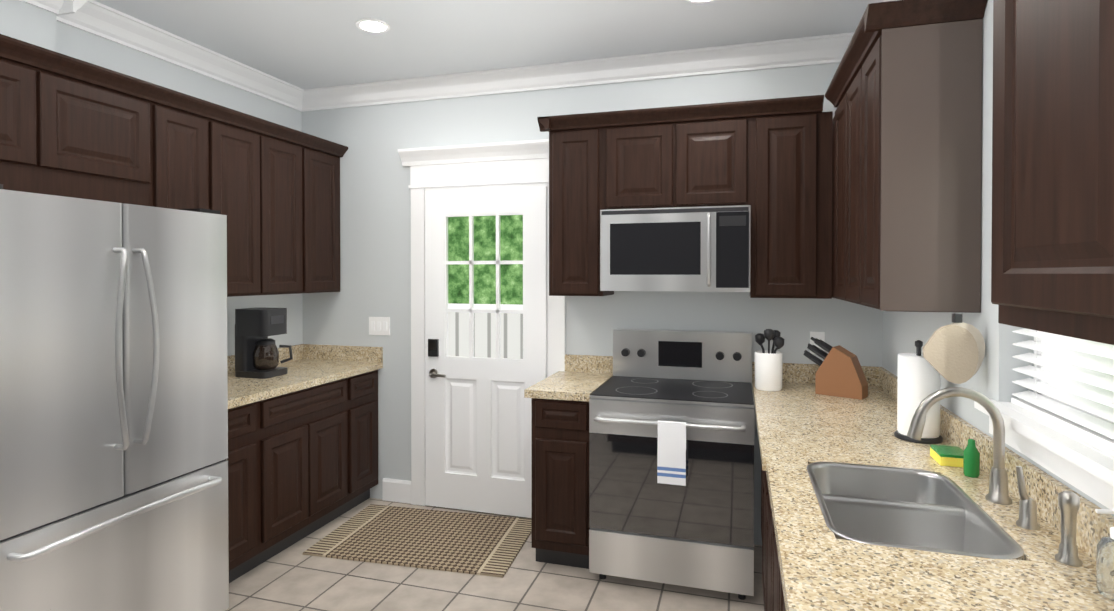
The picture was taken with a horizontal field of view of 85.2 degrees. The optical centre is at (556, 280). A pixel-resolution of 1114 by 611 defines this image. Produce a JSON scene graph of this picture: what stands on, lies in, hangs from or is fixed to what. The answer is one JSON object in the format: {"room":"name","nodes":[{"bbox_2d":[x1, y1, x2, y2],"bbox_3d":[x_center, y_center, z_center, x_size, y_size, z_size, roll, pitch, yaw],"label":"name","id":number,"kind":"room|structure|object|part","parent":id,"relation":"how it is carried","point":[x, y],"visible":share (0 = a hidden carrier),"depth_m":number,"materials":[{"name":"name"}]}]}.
{"room":"kitchen","nodes":[
{"label":"kitchen","id":0,"kind":"room"},
{"bbox_2d":[0,0,302,355],"bbox_3d":[-2.593,0.115,1.528,0.190,2.740,5.600,0,1,17],"label":"wall","id":1,"kind":"structure","parent":0,"point":[28,23],"depth_m":3.19,"materials":[{"name":"grey paint"}]},
{"bbox_2d":[0,34,47,194],"bbox_3d":[-2.208,-0.600,2.139,0.328,0.556,0.474,0,1,17],"label":"upper cabinet","id":2,"kind":"object","parent":1,"relation":"attached to","point":[23,136],"depth_m":2.27,"materials":[{"name":"brown wood"}]},
{"bbox_2d":[44,48,151,206],"bbox_3d":[-2.072,-0.605,2.593,0.328,0.556,0.475,0,1,17],"label":"upper cabinet","id":3,"kind":"object","parent":1,"relation":"attached to","point":[73,127],"depth_m":2.53,"materials":[{"name":"brown wood"}]},
{"bbox_2d":[152,83,215,209],"bbox_3d":[-1.960,-0.399,2.972,0.328,0.976,0.310,0,1,17],"label":"upper cabinet","id":4,"kind":"object","parent":1,"relation":"attached to","point":[183,125],"depth_m":2.92,"materials":[{"name":"brown wood"}]},
{"bbox_2d":[216,104,263,296],"bbox_3d":[-1.866,-0.402,3.284,0.328,0.976,0.343,0,1,17],"label":"upper cabinet","id":5,"kind":"object","parent":1,"relation":"attached to","point":[239,135],"depth_m":3.27,"materials":[{"name":"brown wood"}]},
{"bbox_2d":[227,344,301,371],"bbox_3d":[-1.959,0.498,3.523,0.020,0.099,1.378,0,1,17],"label":"backsplash","id":6,"kind":"structure","parent":1,"relation":"attached to","point":[296,349],"depth_m":4.01,"materials":[{"name":"beige stone"}]},
{"bbox_2d":[264,120,307,294],"bbox_3d":[-1.767,-0.406,3.615,0.328,0.976,0.347,0,1,17],"label":"upper cabinet","id":7,"kind":"object","parent":1,"relation":"attached to","point":[285,148],"depth_m":3.58,"materials":[{"name":"brown wood"}]},
{"bbox_2d":[308,134,343,292],"bbox_3d":[-1.663,-0.409,3.965,0.328,0.976,0.383,0,1,17],"label":"upper cabinet","id":8,"kind":"object","parent":1,"relation":"attached to","point":[324,156],"depth_m":3.91,"materials":[{"name":"brown wood"}]},
{"bbox_2d":[382,478,410,503],"bbox_3d":[-0.835,1.419,1.016,3.620,0.143,5.600,0,1,17],"label":"baseboard","id":9,"kind":"structure","parent":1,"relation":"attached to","point":[395,490],"depth_m":3.99,"materials":[{"name":"white wood"}]},
{"bbox_2d":[20,0,896,111],"bbox_3d":[-0.835,-1.190,0.988,3.620,0.117,5.600,0,1,17],"label":"crown molding","id":10,"kind":"structure","parent":1,"relation":"attached to","point":[96,18],"depth_m":3.45,"materials":[{"name":"white"}]},
{"bbox_2d":[94,0,882,88],"bbox_3d":[-0.825,-1.310,0.984,3.880,0.120,5.840,0,1,17],"label":"ceiling","id":11,"kind":"structure","parent":0,"point":[307,44],"depth_m":3.07,"materials":[{"name":"white paint"}]},
{"bbox_2d":[356,18,389,32],"bbox_3d":[-0.916,-1.266,3.016,0.164,0.008,0.164,0,1,17],"label":"recessed light","id":12,"kind":"object","parent":11,"relation":"in","point":[371,25],"visible":0.98,"depth_m":3.00,"materials":[{"name":"white"}]},
{"bbox_2d":[686,0,712,2],"bbox_3d":[0.641,-1.262,2.675,0.164,0.008,0.164,0,1,17],"label":"recessed light","id":13,"kind":"object","parent":11,"relation":"in","point":[698,1],"visible":0.95,"depth_m":2.74,"materials":[{"name":"white"}]},
{"bbox_2d":[225,498,763,610],"bbox_3d":[-0.825,1.550,1.014,3.880,0.120,5.840,0,1,17],"label":"floor","id":14,"kind":"structure","parent":0,"point":[292,578],"depth_m":2.89,"materials":[{"name":"tile"}]},
{"bbox_2d":[0,184,228,610],"bbox_3d":[-1.878,0.589,2.289,0.826,1.775,0.930,0,1,17],"label":"fridge","id":15,"kind":"object","parent":14,"relation":"on","point":[113,416],"visible":1,"depth_m":2.13,"materials":[{"name":"grey metal"}]},
{"bbox_2d":[226,400,265,582],"bbox_3d":[-1.822,1.032,2.943,0.618,0.875,0.335,0,1,17],"label":"base cabinet","id":16,"kind":"object","parent":14,"relation":"on","point":[246,459],"depth_m":2.94,"materials":[{"name":"brown wood"}]},
{"bbox_2d":[266,376,353,560],"bbox_3d":[-1.671,1.026,3.449,0.618,0.875,0.720,0,1,17],"label":"base cabinet","id":17,"kind":"object","parent":14,"relation":"on","point":[302,458],"depth_m":3.37,"materials":[{"name":"brown wood"}]},
{"bbox_2d":[228,360,381,407],"bbox_3d":[-1.661,0.569,3.445,0.636,0.040,1.398,0,1,17],"label":"countertop","id":18,"kind":"structure","parent":17,"relation":"on","point":[301,374],"depth_m":3.40,"materials":[{"name":"beige stone"}]},
{"bbox_2d":[235,307,292,378],"bbox_3d":[-1.693,0.355,3.495,0.248,0.385,0.200,0,1,17],"label":"coffee maker","id":19,"kind":"object","parent":18,"relation":"on","point":[256,353],"visible":1,"depth_m":3.43,"materials":[{"name":"black plastic"}]},
{"bbox_2d":[354,368,381,506],"bbox_3d":[-1.518,1.021,3.958,0.618,0.875,0.343,0,1,17],"label":"base cabinet","id":20,"kind":"object","parent":14,"relation":"on","point":[366,385],"depth_m":3.88,"materials":[{"name":"brown wood"}]},
{"bbox_2d":[303,504,531,577],"bbox_3d":[-0.736,1.458,3.456,1.120,0.010,0.700,0,1,13],"label":"rug","id":21,"kind":"object","parent":14,"relation":"on","point":[477,544],"visible":0.86,"depth_m":3.39,"materials":[{"name":"beige fabric"}]},
{"bbox_2d":[524,354,612,568],"bbox_3d":[0.090,0.958,3.324,0.341,1.015,0.635,0,1,17],"label":"base cabinet","id":22,"kind":"object","parent":14,"relation":"on","point":[560,466],"visible":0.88,"depth_m":3.05,"materials":[{"name":"brown wood"}]},
{"bbox_2d":[589,329,753,599],"bbox_3d":[0.604,0.878,3.103,0.758,1.180,0.725,0,1,17],"label":"range","id":23,"kind":"object","parent":14,"relation":"on","point":[671,456],"visible":1,"depth_m":2.85,"materials":[{"name":"silver metal"}]},
{"bbox_2d":[657,420,685,485],"bbox_3d":[0.524,0.786,2.765,0.127,0.282,0.033,0,1,17],"label":"towel","id":24,"kind":"object","parent":23,"relation":"hanging from","point":[671,451],"depth_m":2.75,"materials":[{"name":"fabric"}]},
{"bbox_2d":[764,550,779,610],"bbox_3d":[0.895,1.184,1.563,0.618,0.600,0.675,0,1,17],"label":"base cabinet","id":25,"kind":"object","parent":14,"relation":"on","point":[773,570],"depth_m":1.86,"materials":[{"name":"brown wood"}]},
{"bbox_2d":[780,598,783,610],"bbox_3d":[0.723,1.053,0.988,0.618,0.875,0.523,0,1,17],"label":"base cabinet","id":26,"kind":"object","parent":14,"relation":"on","point":[781,599],"depth_m":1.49,"materials":[{"name":"brown wood"}]},
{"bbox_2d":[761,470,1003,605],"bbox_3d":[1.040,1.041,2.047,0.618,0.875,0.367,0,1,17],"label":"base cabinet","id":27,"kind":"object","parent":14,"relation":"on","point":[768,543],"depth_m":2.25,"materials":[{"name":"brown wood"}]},
{"bbox_2d":[752,378,1113,610],"bbox_3d":[0.896,0.589,1.610,0.646,0.040,3.448,0,1,17],"label":"countertop","id":28,"kind":"structure","parent":27,"relation":"on","point":[818,573],"depth_m":1.25,"materials":[{"name":"beige stone"}]},
{"bbox_2d":[755,329,784,390],"bbox_3d":[1.077,0.398,3.074,0.142,0.309,0.136,0,1,17],"label":"utensil crock","id":29,"kind":"object","parent":28,"relation":"on","point":[768,369],"visible":1,"depth_m":3.02,"materials":[{"name":"white ceramic"}]},
{"bbox_2d":[803,337,867,399],"bbox_3d":[1.342,0.416,2.948,0.291,0.274,0.100,1,1,42],"label":"knife block","id":30,"kind":"object","parent":28,"relation":"on","point":[839,373],"visible":1,"depth_m":2.89,"materials":[{"name":"brown wood"}]},
{"bbox_2d":[894,340,942,443],"bbox_3d":[1.286,0.387,2.155,0.150,0.349,0.150,0,1,17],"label":"paper towel holder","id":31,"kind":"object","parent":28,"relation":"on","point":[918,380],"visible":0.77,"depth_m":2.11,"materials":[{"name":"white paper"}]},
{"bbox_2d":[800,458,1043,565],"bbox_3d":[0.874,0.682,1.564,0.385,0.229,0.595,0,1,17],"label":"sink","id":32,"kind":"object","parent":28,"relation":"in","point":[874,503],"depth_m":1.61,"materials":[{"name":"silver metal"}]},
{"bbox_2d":[930,445,962,466],"bbox_3d":[1.225,0.547,1.889,0.080,0.035,0.110,0,1,17],"label":"sponge","id":33,"kind":"object","parent":28,"relation":"on","point":[943,455],"visible":0.79,"depth_m":1.85,"materials":[{"name":"yellow"}]},
{"bbox_2d":[904,387,1011,505],"bbox_3d":[1.052,0.424,1.589,0.240,0.289,0.056,0,1,17],"label":"faucet","id":34,"kind":"object","parent":28,"relation":"on","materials":[{"name":"silver metal"}]},
{"bbox_2d":[963,439,979,477],"bbox_3d":[1.200,0.513,1.754,0.040,0.107,0.039,0,1,17],"label":"dish soap bottle","id":35,"kind":"object","parent":28,"relation":"on","point":[971,460],"visible":1,"depth_m":1.74,"materials":[{"name":"green plastic"}]},
{"bbox_2d":[1012,462,1043,533],"bbox_3d":[1.093,0.503,1.405,0.042,0.136,0.044,0,1,17],"label":"handle","id":36,"kind":"object","parent":28,"relation":"on","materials":[{"name":"silver metal"}]},
{"bbox_2d":[1048,486,1091,565],"bbox_3d":[1.041,0.502,1.233,0.042,0.142,0.044,0,1,17],"label":"sprayer","id":37,"kind":"object","parent":28,"relation":"on","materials":[{"name":"silver metal"}]},
{"bbox_2d":[1095,508,1113,600],"bbox_3d":[1.018,0.495,1.099,0.066,0.157,0.062,0,1,17],"label":"soap pump","id":38,"kind":"object","parent":28,"relation":"on","point":[1105,568],"visible":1,"depth_m":1.10,"materials":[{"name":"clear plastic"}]},
{"bbox_2d":[302,62,882,544],"bbox_3d":[-0.005,0.091,3.739,3.880,2.740,0.120,0,1,17],"label":"wall","id":39,"kind":"structure","parent":0,"point":[374,232],"depth_m":3.81,"materials":[{"name":"grey paint"}]},
{"bbox_2d":[302,344,381,363],"bbox_3d":[-1.463,0.492,4.105,0.636,0.099,0.020,0,1,17],"label":"backsplash","id":40,"kind":"structure","parent":39,"relation":"attached to","point":[309,351],"depth_m":4.10,"materials":[{"name":"beige stone"}]},
{"bbox_2d":[369,317,389,334],"bbox_3d":[-1.180,0.303,4.022,0.157,0.120,0.011,0,1,17],"label":"switch plate","id":41,"kind":"object","parent":39,"relation":"attached to","point":[379,325],"visible":1,"depth_m":4.02,"materials":[{"name":"white plastic"}]},
{"bbox_2d":[398,139,565,505],"bbox_3d":[-0.457,0.311,3.769,1.152,2.300,0.082,0,1,17],"label":"door frame","id":42,"kind":"structure","parent":39,"relation":"attached to","point":[494,165],"depth_m":3.84,"materials":[{"name":"white wood"}]},
{"bbox_2d":[425,186,546,517],"bbox_3d":[-0.461,0.440,3.757,0.810,2.018,0.108,0,1,17],"label":"door","id":43,"kind":"structure","parent":39,"relation":"in","point":[478,434],"depth_m":3.78,"materials":[{"name":"white wood"}]},
{"bbox_3d":[-0.758,0.500,3.827,0.142,0.250,0.071,0,1,17],"label":"handle","id":44,"kind":"part","parent":43,"relation":"part of","materials":[{"name":"black plastic"}]},
{"bbox_2d":[448,215,522,358],"bbox_3d":[-0.447,0.041,3.800,0.540,0.910,0.004,0,1,17],"label":"window","id":45,"kind":"structure","parent":43,"relation":"attached to","point":[511,237],"depth_m":3.80,"materials":[{"name":"clear glass"}]},
{"bbox_2d":[545,112,613,295],"bbox_3d":[0.143,-0.404,3.454,0.305,0.976,0.328,0,1,17],"label":"upper cabinet","id":46,"kind":"object","parent":39,"relation":"attached to","point":[576,141],"depth_m":3.29,"materials":[{"name":"brown wood"}]},
{"bbox_2d":[605,107,676,209],"bbox_3d":[0.471,-0.634,3.353,0.381,0.514,0.328,0,1,17],"label":"upper cabinet","id":47,"kind":"object","parent":39,"relation":"attached to","point":[641,144],"depth_m":3.19,"materials":[{"name":"brown wood"}]},
{"bbox_2d":[677,100,752,206],"bbox_3d":[0.836,-0.633,3.244,0.381,0.514,0.328,0,1,17],"label":"upper cabinet","id":48,"kind":"object","parent":39,"relation":"attached to","point":[715,140],"depth_m":3.08,"materials":[{"name":"brown wood"}]},
{"bbox_2d":[600,205,750,291],"bbox_3d":[0.636,-0.159,3.243,0.756,0.426,0.452,0,1,17],"label":"microwave","id":49,"kind":"object","parent":48,"relation":"attached to","point":[700,249],"visible":1,"depth_m":3.07,"materials":[{"name":"silver metal"}]},
{"bbox_2d":[750,95,832,298],"bbox_3d":[1.199,-0.400,3.138,0.376,0.976,0.328,0,1,17],"label":"upper cabinet","id":50,"kind":"object","parent":39,"relation":"attached to","point":[769,161],"depth_m":2.98,"materials":[{"name":"brown wood"}]},
{"bbox_2d":[752,362,879,385],"bbox_3d":[1.387,0.501,3.252,0.646,0.100,0.020,0,1,17],"label":"backsplash","id":51,"kind":"structure","parent":39,"relation":"attached to","point":[792,372],"depth_m":3.26,"materials":[{"name":"beige stone"}]},
{"bbox_2d":[810,332,824,353],"bbox_3d":[1.397,0.336,3.253,0.072,0.120,0.009,0,1,17],"label":"wall outlet plate","id":52,"kind":"object","parent":39,"relation":"attached to","point":[819,335],"visible":0.36,"depth_m":3.25,"materials":[{"name":"white plastic"}]},
{"bbox_2d":[882,0,1113,515],"bbox_3d":[0.967,0.126,0.463,0.140,2.740,5.600,0,1,17],"label":"wall","id":53,"kind":"structure","parent":0,"point":[994,376],"depth_m":1.85,"materials":[{"name":"grey paint"}]},
{"bbox_2d":[829,76,840,299],"bbox_3d":[1.414,-0.396,2.701,0.283,0.976,0.325,0,1,17],"label":"upper cabinet","id":54,"kind":"object","parent":53,"relation":"attached to","point":[835,96],"depth_m":2.84,"materials":[{"name":"brown wood"}]},
{"bbox_2d":[841,44,856,302],"bbox_3d":[1.321,-0.393,2.387,0.283,0.976,0.330,0,1,17],"label":"upper cabinet","id":55,"kind":"object","parent":53,"relation":"attached to","point":[849,73],"depth_m":2.52,"materials":[{"name":"brown wood"}]},
{"bbox_2d":[853,0,987,312],"bbox_3d":[1.226,-0.389,2.072,0.283,0.976,0.329,0,1,17],"label":"upper cabinet","id":56,"kind":"object","parent":53,"relation":"attached to","point":[903,94],"depth_m":1.92,"materials":[{"name":"brown wood"}]},
{"bbox_2d":[923,314,984,383],"bbox_3d":[1.218,0.210,1.860,0.168,0.215,0.038,0,1,17],"label":"oven mitts","id":57,"kind":"object","parent":56,"relation":"hanging from","point":[954,352],"visible":1,"depth_m":1.84,"materials":[{"name":"beige fabric"}]},
{"bbox_2d":[880,367,1113,561],"bbox_3d":[1.193,0.520,1.510,0.020,0.100,3.428,0,1,17],"label":"backsplash","id":58,"kind":"structure","parent":53,"relation":"attached to","point":[1099,525],"depth_m":1.43,"materials":[{"name":"beige stone"}]},
{"bbox_2d":[974,337,1113,509],"bbox_3d":[1.233,-0.072,1.436,0.187,1.045,0.710,0,1,17],"label":"window","id":59,"kind":"structure","parent":53,"relation":"in","point":[1090,351],"depth_m":1.42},
{"bbox_2d":[1011,328,1113,450],"bbox_3d":[1.239,-0.118,1.433,0.055,0.944,0.618,0,1,17],"label":"window blinds","id":60,"kind":"object","parent":59,"relation":"attached to","point":[1093,428],"visible":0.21,"depth_m":1.47,"materials":[{"name":"white plastic"}]},
{"bbox_2d":[991,0,1113,344],"bbox_3d":[0.861,-0.391,0.852,0.283,0.946,0.465,0,1,17],"label":"upper cabinet","id":61,"kind":"object","parent":53,"relation":"attached to","point":[1052,259],"visible":1,"depth_m":0.85,"materials":[{"name":"brown wood"}]}
]}

